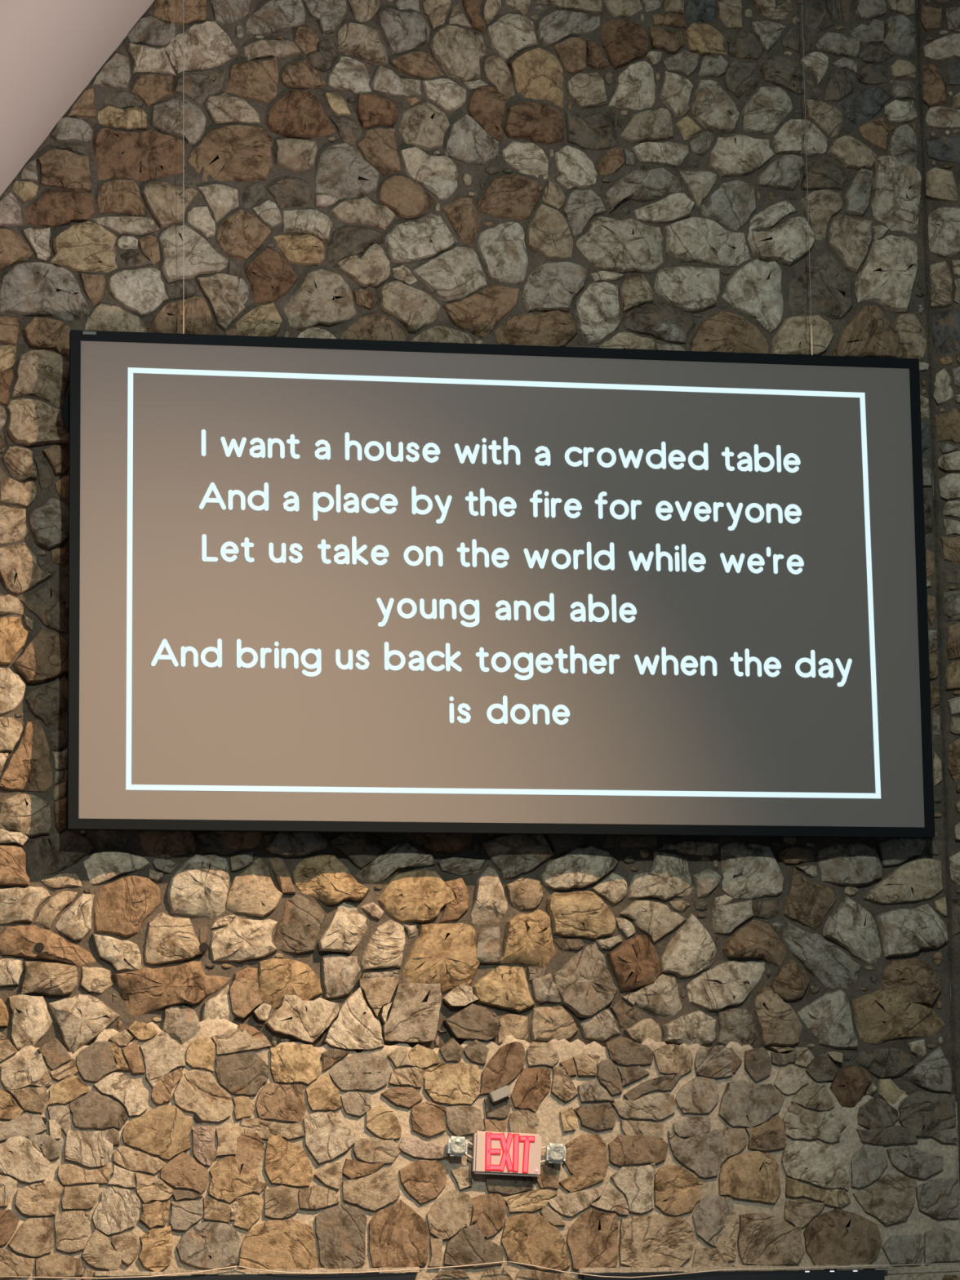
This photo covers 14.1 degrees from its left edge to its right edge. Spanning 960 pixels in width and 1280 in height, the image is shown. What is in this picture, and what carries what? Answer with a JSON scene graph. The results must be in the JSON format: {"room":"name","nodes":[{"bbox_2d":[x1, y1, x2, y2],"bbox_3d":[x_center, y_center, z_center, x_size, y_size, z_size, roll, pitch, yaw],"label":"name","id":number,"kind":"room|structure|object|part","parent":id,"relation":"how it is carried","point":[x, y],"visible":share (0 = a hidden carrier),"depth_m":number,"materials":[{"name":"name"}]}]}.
{"room":"church sanctuary","nodes":[
{"label":"church sanctuary","id":0,"kind":"room"},
{"bbox_2d":[0,0,155,195],"bbox_3d":[0.787,-5.447,9.228,6.497,8.882,19.000,1,-10,-11],"label":"ceiling","id":1,"kind":"structure","parent":0,"point":[51,51],"depth_m":16.68,"materials":[{"name":"grey paint"}]},
{"bbox_2d":[182,0,184,333],"bbox_3d":[-1.364,-2.289,17.836,0.008,1.813,0.008,1,-10,-11],"label":"cable","id":2,"kind":"object","parent":1,"relation":"hanging from","point":[183,0],"visible":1,"depth_m":17.80,"materials":[{"name":"silver metal"}]},
{"bbox_2d":[61,329,935,838],"bbox_3d":[0.101,-0.239,17.783,4.033,2.275,0.094,1,-10,-11],"label":"projection screen","id":3,"kind":"object","parent":2,"relation":"hanging from","point":[315,584],"visible":1,"depth_m":17.74,"materials":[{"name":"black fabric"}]},
{"bbox_3d":[-1.821,-0.280,17.398,0.046,2.275,0.050,1,-10,-11],"label":"frame rail","id":4,"kind":"part","parent":3,"relation":"part of","materials":[{"name":"black fabric"}]},
{"bbox_3d":[-1.771,-1.392,17.576,0.060,0.014,0.004,1,-10,-11],"label":"maker plate","id":5,"kind":"part","parent":3,"relation":"part of","materials":[{"name":"grey metal"}]},
{"bbox_3d":[0.105,-1.340,17.960,4.000,0.046,0.050,1,-10,-11],"label":"frame rail","id":6,"kind":"part","parent":3,"relation":"part of","materials":[{"name":"black fabric"}]},
{"bbox_3d":[0.135,0.856,17.578,4.000,0.046,0.050,1,-10,-11],"label":"frame rail","id":7,"kind":"part","parent":3,"relation":"part of","materials":[{"name":"black fabric"}]},
{"bbox_3d":[2.062,-0.204,18.140,0.046,2.275,0.050,1,-10,-11],"label":"frame rail","id":8,"kind":"part","parent":3,"relation":"part of","materials":[{"name":"black fabric"}]},
{"bbox_2d":[801,0,813,355],"bbox_3d":[1.544,-2.747,18.483,0.007,2.859,0.007,1,-10,-11],"label":"cable","id":9,"kind":"object","parent":1,"relation":"hanging from","point":[802,0],"visible":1,"depth_m":18.38,"materials":[{"name":"silver metal"}]},
{"bbox_2d":[0,0,959,1279],"bbox_3d":[-0.993,0.070,17.816,6.484,9.191,0.343,1,-10,-11],"label":"wall","id":10,"kind":"structure","parent":0,"point":[610,174],"depth_m":17.82,"materials":[{"name":"stone"}]},
{"bbox_2d":[94,1266,419,1279],"bbox_3d":[-0.979,3.345,17.102,1.448,1.128,0.079,1,-10,-11],"label":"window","id":11,"kind":"structure","parent":10,"relation":"in","point":[233,1274],"depth_m":17.17,"materials":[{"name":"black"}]},
{"bbox_3d":[-0.978,3.358,17.095,1.404,1.100,0.070,1,-10,-11],"label":"frame","id":12,"kind":"part","parent":11,"relation":"part of","materials":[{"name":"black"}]},
{"bbox_2d":[0,1257,959,1279],"bbox_3d":[0.048,2.815,17.356,4.372,0.099,0.053,1,-10,-11],"label":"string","id":13,"kind":"object","parent":10,"relation":"attached to","point":[508,1260],"visible":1,"depth_m":17.33,"materials":[{"name":"beige fabric"}]},
{"bbox_2d":[487,1084,511,1102],"bbox_3d":[0.089,2.051,17.516,0.100,0.076,0.060,1,-10,-11],"label":"block","id":14,"kind":"object","parent":10,"relation":"attached to","point":[500,1093],"visible":1,"depth_m":17.49,"materials":[{"name":"grey plastic"}]},
{"bbox_2d":[447,1130,565,1177],"bbox_3d":[0.121,2.314,17.459,0.540,0.206,0.082,1,-10,-11],"label":"exit sign","id":15,"kind":"object","parent":10,"relation":"attached to","point":[494,1153],"visible":1,"depth_m":17.44,"materials":[{"name":"grey plastic"}]},
{"bbox_2d":[577,1264,888,1279],"bbox_3d":[1.157,3.395,17.506,1.444,1.128,0.085,1,-10,-11],"label":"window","id":16,"kind":"structure","parent":10,"relation":"in","point":[877,1273],"depth_m":17.57,"materials":[{"name":"black glass"}]},
{"bbox_3d":[1.158,3.409,17.502,1.401,1.100,0.070,1,-10,-11],"label":"frame","id":17,"kind":"part","parent":16,"relation":"part of","materials":[{"name":"black"}]},
{"bbox_2d":[916,0,959,1184],"bbox_3d":[2.655,0.090,18.260,0.983,9.170,0.316,-5,-11,21],"label":"wall","id":18,"kind":"structure","parent":0,"point":[938,20],"depth_m":18.54,"materials":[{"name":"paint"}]}
]}

